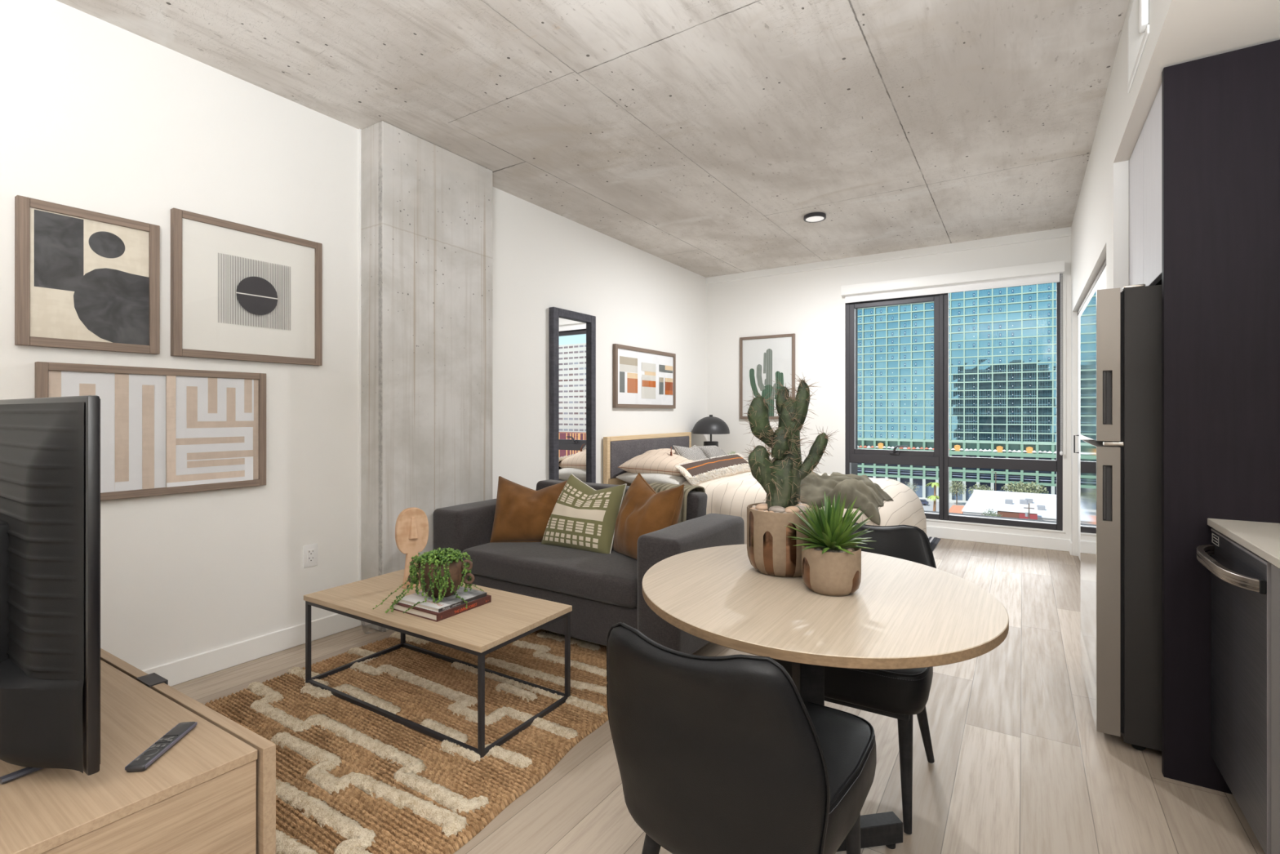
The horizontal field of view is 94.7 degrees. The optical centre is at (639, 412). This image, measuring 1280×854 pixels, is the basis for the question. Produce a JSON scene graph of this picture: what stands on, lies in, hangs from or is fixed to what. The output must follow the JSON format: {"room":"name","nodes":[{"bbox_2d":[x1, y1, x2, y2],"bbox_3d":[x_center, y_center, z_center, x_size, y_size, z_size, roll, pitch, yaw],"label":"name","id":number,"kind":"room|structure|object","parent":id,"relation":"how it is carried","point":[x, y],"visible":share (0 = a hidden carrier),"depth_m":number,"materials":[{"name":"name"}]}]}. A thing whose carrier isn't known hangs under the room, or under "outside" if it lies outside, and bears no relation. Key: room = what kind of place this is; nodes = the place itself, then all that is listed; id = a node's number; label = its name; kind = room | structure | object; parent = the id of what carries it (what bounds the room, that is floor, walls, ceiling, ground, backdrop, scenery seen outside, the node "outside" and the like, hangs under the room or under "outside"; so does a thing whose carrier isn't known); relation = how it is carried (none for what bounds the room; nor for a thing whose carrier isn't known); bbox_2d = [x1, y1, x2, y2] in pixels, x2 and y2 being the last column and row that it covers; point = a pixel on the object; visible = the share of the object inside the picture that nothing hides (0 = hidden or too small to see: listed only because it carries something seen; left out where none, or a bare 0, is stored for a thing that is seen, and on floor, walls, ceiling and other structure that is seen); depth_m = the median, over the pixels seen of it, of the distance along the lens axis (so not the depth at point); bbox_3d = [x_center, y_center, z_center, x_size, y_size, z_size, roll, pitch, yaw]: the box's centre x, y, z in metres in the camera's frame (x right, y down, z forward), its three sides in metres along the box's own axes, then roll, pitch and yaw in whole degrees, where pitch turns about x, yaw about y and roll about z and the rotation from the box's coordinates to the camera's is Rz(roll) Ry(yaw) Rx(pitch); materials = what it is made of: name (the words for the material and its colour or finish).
{"room":"studio apartment","nodes":[
{"label":"studio apartment","id":0,"kind":"room"},
{"bbox_2d":[0,0,706,670],"bbox_3d":[-2.235,-0.200,2.470,0.150,2.800,11.205,0,0,33],"label":"wall","id":1,"kind":"structure","parent":0,"point":[97,115],"depth_m":2.85,"materials":[{"name":"white paint"}]},
{"bbox_2d":[14,195,159,354],"bbox_3d":[-2.195,-0.528,2.361,0.033,0.552,0.429,0,0,33],"label":"framed print","id":2,"kind":"object","parent":1,"relation":"attached to","point":[85,279],"visible":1,"depth_m":2.34,"materials":[{"name":"paper"}]},
{"bbox_2d":[35,361,266,500],"bbox_3d":[-2.064,0.081,2.562,0.033,0.547,0.802,0,0,33],"label":"framed print","id":3,"kind":"object","parent":1,"relation":"attached to","point":[164,431],"visible":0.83,"depth_m":2.57,"materials":[{"name":"white paper"}]},
{"bbox_2d":[170,208,322,365],"bbox_3d":[-1.874,-0.573,2.855,0.033,0.646,0.652,0,0,33],"label":"framed print","id":4,"kind":"object","parent":1,"relation":"attached to","point":[239,292],"visible":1,"depth_m":2.81,"materials":[{"name":"white paper"}]},
{"bbox_2d":[142,613,359,686],"bbox_3d":[-2.166,1.147,2.425,0.014,0.105,10.905,0,0,33],"label":"baseboard","id":5,"kind":"structure","parent":1,"relation":"attached to","point":[189,668],"depth_m":2.83,"materials":[{"name":"white paint"}]},
{"bbox_2d":[303,543,317,568],"bbox_3d":[-1.732,0.751,3.098,0.008,0.116,0.073,0,0,33],"label":"wall outlet","id":6,"kind":"object","parent":1,"relation":"attached to","point":[310,551],"visible":1,"depth_m":3.09,"materials":[{"name":"white plastic"}]},
{"bbox_2d":[307,548,314,562],"bbox_3d":[-1.732,0.751,3.098,0.008,0.068,0.035,0,0,33],"label":"receptacle","id":7,"kind":"object","parent":6,"relation":"attached to","point":[310,551],"depth_m":3.10,"materials":[{"name":"white plastic"}]},
{"bbox_2d":[358,128,361,626],"bbox_3d":[-1.582,-0.200,3.326,0.012,2.800,0.011,0,0,33],"label":"trim","id":8,"kind":"structure","parent":1,"relation":"attached to","point":[359,130],"depth_m":3.32,"materials":[{"name":"white paint"}]},
{"bbox_2d":[549,306,595,483],"bbox_3d":[-0.550,0.133,4.874,0.050,1.934,0.547,0,0,33],"label":"mirror","id":9,"kind":"object","parent":1,"relation":"attached to","point":[572,335],"visible":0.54,"depth_m":4.87,"materials":[{"name":"black mirror"}]},
{"bbox_2d":[559,316,588,482],"bbox_3d":[-0.563,0.133,4.882,0.020,1.814,0.427,0,0,33],"label":"mirror glass","id":10,"kind":"object","parent":9,"relation":"attached to","point":[573,333],"depth_m":4.88,"materials":[{"name":"mirror"}]},
{"bbox_2d":[613,343,675,408],"bbox_3d":[0.066,-0.338,5.840,0.033,0.584,1.108,0,0,33],"label":"framed print","id":11,"kind":"object","parent":1,"relation":"attached to","point":[643,378],"visible":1,"depth_m":5.77,"materials":[{"name":"paper"}]},
{"bbox_2d":[360,120,492,631],"bbox_3d":[-1.277,-0.200,3.613,0.210,2.800,0.805,0,0,33],"label":"column","id":12,"kind":"structure","parent":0,"point":[426,208],"depth_m":3.41,"materials":[{"name":"concrete"}]},
{"bbox_2d":[56,0,1129,277],"bbox_3d":[-0.384,-1.700,1.267,4.565,0.200,11.205,0,0,33],"label":"ceiling","id":13,"kind":"structure","parent":0,"point":[700,137],"depth_m":2.97,"materials":[{"name":"concrete"}]},
{"bbox_2d":[803,212,826,222],"bbox_3d":[1.418,-1.585,4.779,0.176,0.030,0.176,0,0,33],"label":"recessed light","id":14,"kind":"object","parent":13,"relation":"in","point":[813,217],"visible":1,"depth_m":4.74,"materials":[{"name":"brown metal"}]},
{"bbox_2d":[805,216,823,222],"bbox_3d":[1.418,-1.573,4.779,0.142,0.004,0.142,0,0,11],"label":"diffuser","id":15,"kind":"object","parent":14,"relation":"attached to","point":[808,219],"depth_m":4.78,"materials":[{"name":"white plastic"}]},
{"bbox_2d":[171,537,1265,853],"bbox_3d":[-0.384,1.275,1.267,4.565,0.150,11.205,0,0,33],"label":"floor","id":16,"kind":"structure","parent":0,"point":[1022,764],"depth_m":1.99,"materials":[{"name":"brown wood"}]},
{"bbox_2d":[0,648,275,853],"bbox_3d":[-1.723,0.948,1.425,1.797,0.504,0.737,0,0,33],"label":"tv console","id":17,"kind":"object","parent":16,"relation":"on","point":[213,791],"visible":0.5,"depth_m":1.16,"materials":[{"name":"brown wood"}]},
{"bbox_2d":[0,395,100,783],"bbox_3d":[-1.567,0.334,1.380,1.268,0.731,0.192,0,0,33],"label":"television","id":18,"kind":"object","parent":17,"relation":"on","point":[50,447],"visible":1,"depth_m":1.09,"materials":[{"name":"black plastic"}]},
{"bbox_2d":[124,721,196,772],"bbox_3d":[-0.993,0.692,1.228,0.037,0.015,0.169,0,0,-8],"label":"remote control","id":19,"kind":"object","parent":17,"relation":"on","point":[165,743],"visible":1,"depth_m":1.21,"materials":[{"name":"black plastic"}]},
{"bbox_2d":[201,628,608,853],"bbox_3d":[-0.948,1.185,2.311,1.618,0.033,2.364,0,0,33],"label":"jute rug","id":20,"kind":"object","parent":16,"relation":"on","point":[351,778],"visible":0.63,"depth_m":2.16,"materials":[{"name":"beige fabric"}]},
{"bbox_2d":[303,568,572,757],"bbox_3d":[-0.876,0.991,2.508,1.103,0.386,0.535,0,0,33],"label":"coffee table","id":21,"kind":"object","parent":20,"relation":"on","point":[479,631],"visible":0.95,"depth_m":2.35,"materials":[{"name":"brown wood"}]},
{"bbox_2d":[395,506,428,588],"bbox_3d":[-1.050,0.618,2.715,0.144,0.360,0.070,0,0,-38],"label":"carved face","id":22,"kind":"object","parent":21,"relation":"on","point":[411,526],"visible":0.85,"depth_m":2.69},
{"bbox_2d":[372,546,484,613],"bbox_3d":[-0.871,0.678,2.442,0.428,0.229,0.254,0,0,-11],"label":"potted plant","id":23,"kind":"object","parent":21,"relation":"on","point":[441,572],"visible":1,"depth_m":2.39,"materials":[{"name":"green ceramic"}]},
{"bbox_2d":[391,594,491,622],"bbox_3d":[-0.818,0.784,2.440,0.280,0.028,0.285,0,0,33],"label":"book","id":24,"kind":"object","parent":21,"relation":"on","point":[417,611],"visible":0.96,"depth_m":2.33,"materials":[{"name":"red paper"}]},
{"bbox_2d":[398,586,486,612],"bbox_3d":[-0.816,0.763,2.440,0.252,0.015,0.254,0,0,33],"label":"book","id":25,"kind":"object","parent":24,"relation":"on","point":[447,602],"visible":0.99,"depth_m":2.38,"materials":[{"name":"grey paper"}]},
{"bbox_2d":[433,479,744,653],"bbox_3d":[-0.325,0.822,3.341,1.669,0.753,0.783,0,0,33],"label":"sofa","id":26,"kind":"object","parent":16,"relation":"on","point":[603,591],"visible":0.45,"depth_m":2.96,"materials":[{"name":"grey fabric"}]},
{"bbox_2d":[489,475,567,542],"bbox_3d":[-0.636,0.586,3.555,0.530,0.380,0.248,0,0,9],"label":"throw pillow","id":27,"kind":"object","parent":26,"relation":"on","point":[522,513],"visible":0.7,"depth_m":3.48,"materials":[{"name":"orange fabric"}]},
{"bbox_2d":[462,542,637,608],"bbox_3d":[-0.347,0.833,3.288,1.198,0.150,0.670,0,0,33],"label":"seat cushion","id":28,"kind":"object","parent":26,"relation":"on","point":[609,580],"depth_m":3.02,"materials":[{"name":"grey fabric"}]},
{"bbox_2d":[541,473,626,553],"bbox_3d":[-0.343,0.567,3.376,0.497,0.415,0.255,0,0,24],"label":"throw pillow","id":29,"kind":"object","parent":26,"relation":"on","point":[583,517],"visible":0.88,"depth_m":3.29,"materials":[{"name":"fabric"}]},
{"bbox_2d":[613,472,684,559],"bbox_3d":[0.021,0.555,3.131,0.257,0.438,0.437,0,0,-38],"label":"throw pillow","id":30,"kind":"object","parent":26,"relation":"on","point":[642,510],"visible":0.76,"depth_m":3.03,"materials":[{"name":"orange fabric"}]},
{"bbox_2d":[648,482,705,523],"bbox_3d":[0.196,0.576,3.389,0.314,0.333,0.282,0,0,33],"label":"throw blanket","id":31,"kind":"object","parent":26,"relation":"on","point":[657,486],"visible":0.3,"depth_m":3.32,"materials":[{"name":"beige fabric"}]},
{"bbox_2d":[606,622,876,853],"bbox_3d":[0.226,0.804,1.283,0.470,0.789,0.592,0,0,33],"label":"dining chair","id":32,"kind":"object","parent":16,"relation":"on","point":[723,754],"visible":1,"depth_m":1.06,"materials":[{"name":"black leather"}]},
{"bbox_2d":[603,431,926,543],"bbox_3d":[1.118,0.707,5.255,2.411,0.986,1.736,0,0,33],"label":"bed","id":33,"kind":"object","parent":16,"relation":"on","point":[732,495],"visible":0.28,"depth_m":4.87,"materials":[{"name":"white fabric"}]},
{"bbox_2d":[615,471,686,484],"bbox_3d":[0.243,0.585,5.355,0.630,0.198,0.715,0,0,33],"label":"bed pillow","id":34,"kind":"object","parent":33,"relation":"on","point":[650,477],"visible":0.23,"depth_m":5.04,"materials":[{"name":"fabric"}]},
{"bbox_2d":[617,448,696,476],"bbox_3d":[0.252,0.476,5.359,0.588,0.280,0.748,0,0,33],"label":"bed pillow","id":35,"kind":"object","parent":34,"relation":"on","point":[659,460],"visible":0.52,"depth_m":5.16,"materials":[{"name":"fabric"}]},
{"bbox_2d":[675,453,751,485],"bbox_3d":[0.721,0.498,5.301,0.272,0.211,1.162,0,0,39],"label":"lumbar cushion","id":36,"kind":"object","parent":33,"relation":"on","point":[696,473],"visible":0.94,"depth_m":5.16,"materials":[{"name":"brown fabric"}]},
{"bbox_2d":[681,471,926,543],"bbox_3d":[1.399,0.856,5.072,1.740,0.629,1.736,0,0,33],"label":"duvet","id":37,"kind":"object","parent":33,"relation":"on","point":[732,495],"depth_m":4.64,"materials":[{"name":"beige fabric"}]},
{"bbox_2d":[800,471,893,524],"bbox_3d":[1.503,0.615,4.455,0.722,0.294,0.676,0,0,33],"label":"throw","id":38,"kind":"object","parent":33,"relation":"on","point":[869,495],"visible":0.88,"depth_m":4.25,"materials":[{"name":"beige fabric"}]},
{"bbox_3d":[0.659,0.584,5.995,0.630,0.202,0.710,0,0,33],"label":"bed pillow","id":39,"kind":"object","parent":33,"relation":"on","visible":0},
{"bbox_2d":[670,444,706,461],"bbox_3d":[0.477,0.422,5.433,0.201,0.259,0.590,0,0,29],"label":"cushion","id":40,"kind":"object","parent":39,"relation":"on","point":[693,453],"visible":0.46,"depth_m":5.33,"materials":[{"name":"fabric"}]},
{"bbox_2d":[697,445,726,459],"bbox_3d":[0.767,0.443,5.889,0.200,0.239,0.535,0,0,33],"label":"cushion","id":41,"kind":"object","parent":39,"relation":"on","point":[709,451],"visible":0.37,"depth_m":5.75,"materials":[{"name":"fabric"}]},
{"bbox_2d":[642,543,1008,851],"bbox_3d":[0.454,0.830,1.591,0.921,0.740,0.943,0,0,33],"label":"dining table","id":42,"kind":"object","parent":16,"relation":"on","point":[902,613],"visible":0.65,"depth_m":1.38,"materials":[{"name":"brown wood"}]},
{"bbox_2d":[737,373,838,577],"bbox_3d":[0.426,0.171,1.706,0.256,0.578,0.217,0,0,33],"label":"potted cactus","id":43,"kind":"object","parent":42,"relation":"on","point":[770,552],"visible":0.95,"depth_m":1.69,"materials":[{"name":"green plant"}]},
{"bbox_2d":[784,492,874,595],"bbox_3d":[0.495,0.330,1.525,0.225,0.259,0.235,0,0,-42],"label":"potted succulent","id":44,"kind":"object","parent":42,"relation":"on","point":[831,560],"visible":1,"depth_m":1.49,"materials":[{"name":"green plant"}]},
{"bbox_2d":[801,541,861,595],"bbox_3d":[0.496,0.403,1.530,0.147,0.114,0.147,0,0,33],"label":"pot","id":45,"kind":"object","parent":44,"relation":"on","point":[837,571],"depth_m":1.47,"materials":[{"name":"beige ceramic"}]},
{"bbox_2d":[771,521,936,834],"bbox_3d":[0.738,0.804,1.987,0.470,0.789,0.592,0,0,31],"label":"dining chair","id":46,"kind":"object","parent":16,"relation":"on","point":[899,694],"visible":0.23,"depth_m":1.70,"materials":[{"name":"black leather"}]},
{"bbox_2d":[927,536,940,551],"bbox_3d":[1.482,1.194,5.127,1.795,0.011,2.312,0,0,33],"label":"rug","id":47,"kind":"object","parent":16,"relation":"on","point":[934,541],"visible":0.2,"depth_m":5.46,"materials":[{"name":"grey carpet"}]},
{"bbox_2d":[1080,284,1161,751],"bbox_3d":[2.158,0.374,2.216,0.758,1.652,0.701,0,0,33],"label":"refrigerator","id":48,"kind":"object","parent":16,"relation":"on","point":[1121,332],"visible":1,"depth_m":2.09,"materials":[{"name":"grey metal"}]},
{"bbox_2d":[1161,40,1279,794],"bbox_3d":[2.041,0.031,1.756,0.730,2.338,0.032,0,0,33],"label":"panel","id":49,"kind":"object","parent":16,"relation":"on","point":[1220,113],"visible":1,"depth_m":1.88,"materials":[{"name":"black laminate"}]},
{"bbox_2d":[1271,563,1279,853],"bbox_3d":[1.397,0.780,0.678,0.597,0.840,2.460,0,0,33],"label":"base cabinet","id":50,"kind":"object","parent":16,"relation":"on","point":[1275,571],"visible":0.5,"depth_m":1.40,"materials":[{"name":"black"}]},
{"bbox_2d":[1196,528,1271,853],"bbox_3d":[1.893,0.733,1.517,0.640,0.735,0.517,0,0,33],"label":"dishwasher","id":51,"kind":"object","parent":50,"relation":"in","point":[1241,579],"visible":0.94,"depth_m":1.60,"materials":[{"name":"black metal"}]},
{"bbox_2d":[1207,518,1279,568],"bbox_3d":[1.403,0.347,0.679,0.625,0.022,2.468,0,0,33],"label":"countertop","id":52,"kind":"structure","parent":50,"relation":"on","point":[1262,539],"depth_m":1.63,"materials":[{"name":"beige stone"}]},
{"bbox_3d":[0.886,0.897,6.628,0.500,0.605,0.440,0,0,33],"label":"nightstand","id":53,"kind":"object","parent":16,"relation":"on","visible":0},
{"bbox_2d":[692,414,729,446],"bbox_3d":[0.794,0.308,6.587,0.416,0.573,0.416,0,0,33],"label":"table lamp","id":54,"kind":"object","parent":53,"relation":"on","point":[710,424],"visible":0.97,"depth_m":6.45,"materials":[{"name":"grey metal"}]},
{"bbox_2d":[746,502,817,577],"bbox_3d":[0.416,0.368,1.719,0.206,0.184,0.206,0,0,33],"label":"pot","id":55,"kind":"object","parent":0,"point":[770,552],"depth_m":1.64,"materials":[{"name":"beige ceramic"}]},
{"bbox_2d":[706,226,1071,539],"bbox_3d":[2.682,-0.200,5.845,4.415,2.800,0.185,0,0,33],"label":"wall","id":56,"kind":"structure","parent":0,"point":[810,305],"depth_m":6.25,"materials":[{"name":"white paint"}]},
{"bbox_2d":[739,333,795,418],"bbox_3d":[1.417,-0.397,6.581,0.639,0.931,0.029,0,0,33],"label":"framed print","id":57,"kind":"object","parent":56,"relation":"attached to","point":[764,360],"visible":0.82,"depth_m":6.58,"materials":[{"name":"white paper"}]},
{"bbox_2d":[840,260,1064,455],"bbox_3d":[2.879,-0.469,5.598,1.875,1.677,0.085,0,0,33],"label":"roller blind","id":58,"kind":"object","parent":56,"relation":"attached to","point":[1048,272],"visible":1,"depth_m":5.50,"materials":[{"name":"white fabric"}]},
{"bbox_2d":[845,273,1064,532],"bbox_3d":[2.921,-0.110,5.651,1.866,2.300,0.120,0,0,33],"label":"window","id":59,"kind":"structure","parent":56,"relation":"attached to","point":[940,457],"depth_m":5.65,"materials":[{"name":"black metal"}]},
{"bbox_2d":[926,525,1069,551],"bbox_3d":[2.260,1.147,6.042,3.493,0.105,0.014,0,0,33],"label":"baseboard","id":60,"kind":"structure","parent":56,"relation":"attached to","point":[1015,540],"depth_m":5.37,"materials":[{"name":"white paint"}]},
{"bbox_2d":[851,308,1056,523],"bbox_3d":[-6.420,-1.150,12.141,58.000,65.300,0.440,0,0,33],"label":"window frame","id":61,"kind":"structure","parent":0,"point":[854,465],"depth_m":6.57,"materials":[{"name":"black metal"}]},
{"bbox_2d":[1071,0,1172,555],"bbox_3d":[1.080,-0.200,0.315,0.772,2.800,10.905,0,0,33],"label":"wall","id":62,"kind":"structure","parent":0,"point":[1100,228],"depth_m":2.96,"materials":[{"name":"white paint"}]},
{"bbox_2d":[1069,539,1072,555],"bbox_3d":[2.943,1.147,3.902,0.014,0.105,2.831,0,0,33],"label":"baseboard","id":63,"kind":"structure","parent":62,"relation":"attached to","point":[1070,541],"depth_m":4.96,"materials":[{"name":"white paint"}]},
{"bbox_2d":[1073,259,1106,561],"bbox_3d":[3.009,0.172,3.928,0.064,2.033,2.409,0,0,33],"label":"door","id":64,"kind":"structure","parent":62,"relation":"in","point":[1100,282],"depth_m":4.75,"materials":[{"name":"white paint"}]},
{"bbox_2d":[1127,0,1149,93],"bbox_3d":[1.780,-1.397,2.120,0.022,0.305,0.435,0,0,33],"label":"air vent","id":65,"kind":"object","parent":62,"relation":"in","point":[1138,26],"visible":1,"depth_m":2.14,"materials":[{"name":"white paint"}]},
{"bbox_2d":[1113,0,1279,163],"bbox_3d":[0.303,-1.193,-0.881,0.772,0.094,8.053,0,0,33],"label":"soffit","id":66,"kind":"structure","parent":0,"point":[1191,30],"depth_m":1.79,"materials":[{"name":"white paint"}]},
{"bbox_3d":[1.507,-0.200,0.126,0.150,2.800,11.055,0,0,33],"label":"wall","id":67,"kind":"structure","parent":0,"visible":0},
{"bbox_2d":[1128,83,1161,286],"bbox_3d":[2.280,-0.814,2.129,0.698,0.658,0.848,0,0,33],"label":"upper cabinet","id":68,"kind":"object","parent":67,"relation":"attached to","point":[1145,159],"visible":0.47,"depth_m":2.27,"materials":[{"name":"white"}]},
{"label":"outside","id":69,"kind":"structure","parent":0,"visible":0},
{"bbox_2d":[922,501,965,511],"bbox_3d":[145.990,31.475,160.337,590.000,0.050,36.000,0,0,33],"label":"road","id":70,"kind":"structure","parent":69,"point":[929,507],"depth_m":199.36,"materials":[{"name":"grey"}]},
{"bbox_2d":[920,498,928,505],"bbox_3d":[95.603,30.501,201.445,5.400,1.917,1.930,0,0,33],"label":"car","id":71,"kind":"object","parent":70,"relation":"on","point":[924,502],"visible":0.44,"depth_m":199.90,"materials":[{"name":"blue"}]},
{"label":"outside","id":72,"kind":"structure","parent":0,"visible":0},
{"bbox_2d":[918,497,967,503],"bbox_3d":[147.080,31.425,162.013,590.000,0.150,47.000,0,0,33],"label":"sidewalk","id":73,"kind":"structure","parent":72,"point":[927,500],"depth_m":209.80,"materials":[{"name":"grey concrete"}]},
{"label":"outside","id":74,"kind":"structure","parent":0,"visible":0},
{"bbox_3d":[121.325,31.750,122.400,590.000,0.500,322.500,0,0,33],"label":"ground","id":75,"kind":"structure","parent":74,"visible":0},
{"bbox_2d":[904,481,919,493],"bbox_3d":[96.099,27.957,209.464,5.959,7.104,4.844,0,0,33],"label":"street tree","id":76,"kind":"object","parent":75,"relation":"on","point":[911,486],"visible":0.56,"depth_m":208.70,"materials":[{"name":"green plant"}]},
{"bbox_2d":[924,482,938,511],"bbox_3d":[90.055,26.393,180.076,5.441,10.258,5.189,0,0,33],"label":"palm tree","id":77,"kind":"object","parent":75,"relation":"on","point":[935,485],"visible":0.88,"depth_m":179.71,"materials":[{"name":"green plant"}]},
{"bbox_2d":[949,505,964,513],"bbox_3d":[89.766,29.200,168.265,4.600,4.600,8.000,0,0,33],"label":"awning","id":78,"kind":"object","parent":75,"relation":"on","point":[954,508],"visible":0.31,"depth_m":168.89,"materials":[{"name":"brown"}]},
{"bbox_2d":[857,282,1056,500],"bbox_3d":[118.406,-9.197,218.467,100.691,81.394,16.600,0,0,33],"label":"office tower","id":79,"kind":"structure","parent":75,"relation":"on","point":[1002,341],"depth_m":210.72,"materials":[{"name":"teal glass"}]},
{"bbox_2d":[877,442,884,448],"bbox_3d":[92.651,12.805,226.564,2.100,2.750,1.300,0,0,33],"label":"cabana","id":80,"kind":"object","parent":79,"relation":"on","point":[881,445],"visible":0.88,"depth_m":226.13,"materials":[{"name":"orange fabric"}]},
{"bbox_2d":[878,444,884,448],"bbox_3d":[92.650,13.030,226.564,1.900,2.300,1.100,0,0,33],"label":"curtain","id":81,"kind":"object","parent":80,"relation":"hanging from","point":[880,446],"depth_m":226.13,"materials":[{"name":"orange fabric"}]},
{"bbox_2d":[954,444,960,450],"bbox_3d":[114.454,12.805,212.389,2.100,2.750,1.300,0,0,33],"label":"cabana","id":82,"kind":"object","parent":79,"relation":"on","point":[957,447],"visible":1,"depth_m":211.96,"materials":[{"name":"orange fabric"}]},
{"bbox_2d":[996,445,1003,452],"bbox_3d":[125.356,12.805,205.301,2.100,2.750,1.300,0,0,33],"label":"cabana","id":83,"kind":"object","parent":79,"relation":"on","point":[999,448],"visible":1,"depth_m":204.84,"materials":[{"name":"orange fabric"}]},
{"bbox_2d":[1026,446,1033,453],"bbox_3d":[132.623,12.805,200.576,2.100,2.750,1.300,0,0,33],"label":"cabana","id":84,"kind":"object","parent":79,"relation":"on","point":[1028,449],"visible":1,"depth_m":200.14,"materials":[{"name":"orange fabric"}]},
{"bbox_2d":[949,480,966,504],"bbox_3d":[108.234,27.212,201.577,6.354,8.592,5.011,0,0,33],"label":"street tree","id":85,"kind":"object","parent":75,"relation":"on","point":[956,487],"visible":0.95,"depth_m":201.12,"materials":[{"name":"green plant"}]},
{"bbox_2d":[968,484,992,493],"bbox_3d":[114.403,27.689,197.545,7.553,7.638,6.350,0,0,33],"label":"street tree","id":86,"kind":"object","parent":75,"relation":"on","point":[976,486],"visible":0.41,"depth_m":197.69,"materials":[{"name":"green plant"}]},
{"bbox_2d":[981,508,1002,516],"bbox_3d":[83.703,27.201,139.995,5.478,8.612,4.341,0,0,33],"label":"tree","id":87,"kind":"object","parent":75,"relation":"on","point":[990,512],"visible":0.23,"depth_m":140.13,"materials":[{"name":"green plant"}]},
{"bbox_2d":[961,489,1056,520],"bbox_3d":[127.494,27.981,155.484,71.537,7.037,44.300,0,0,33],"label":"building","id":88,"kind":"structure","parent":75,"relation":"on","point":[980,500],"depth_m":168.37,"materials":[{"name":"grey paint"}]},
{"bbox_2d":[996,503,1038,519],"bbox_3d":[93.121,27.503,145.448,8.440,7.994,9.800,0,0,33],"label":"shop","id":89,"kind":"structure","parent":75,"relation":"on","point":[1006,510],"depth_m":142.62,"materials":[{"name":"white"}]},
{"bbox_2d":[1000,480,1048,493],"bbox_3d":[124.522,26.811,191.111,13.320,9.391,10.601,0,0,33],"label":"street tree","id":90,"kind":"object","parent":75,"relation":"on","point":[1020,485],"visible":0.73,"depth_m":190.05,"materials":[{"name":"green plant"}]},
{"bbox_2d":[1023,502,1034,519],"bbox_3d":[88.089,26.000,133.395,2.000,11.000,0.636,0,0,33],"label":"utility pole","id":91,"kind":"object","parent":75,"relation":"on","point":[1028,508],"visible":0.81,"depth_m":133.42,"materials":[{"name":"brown"}]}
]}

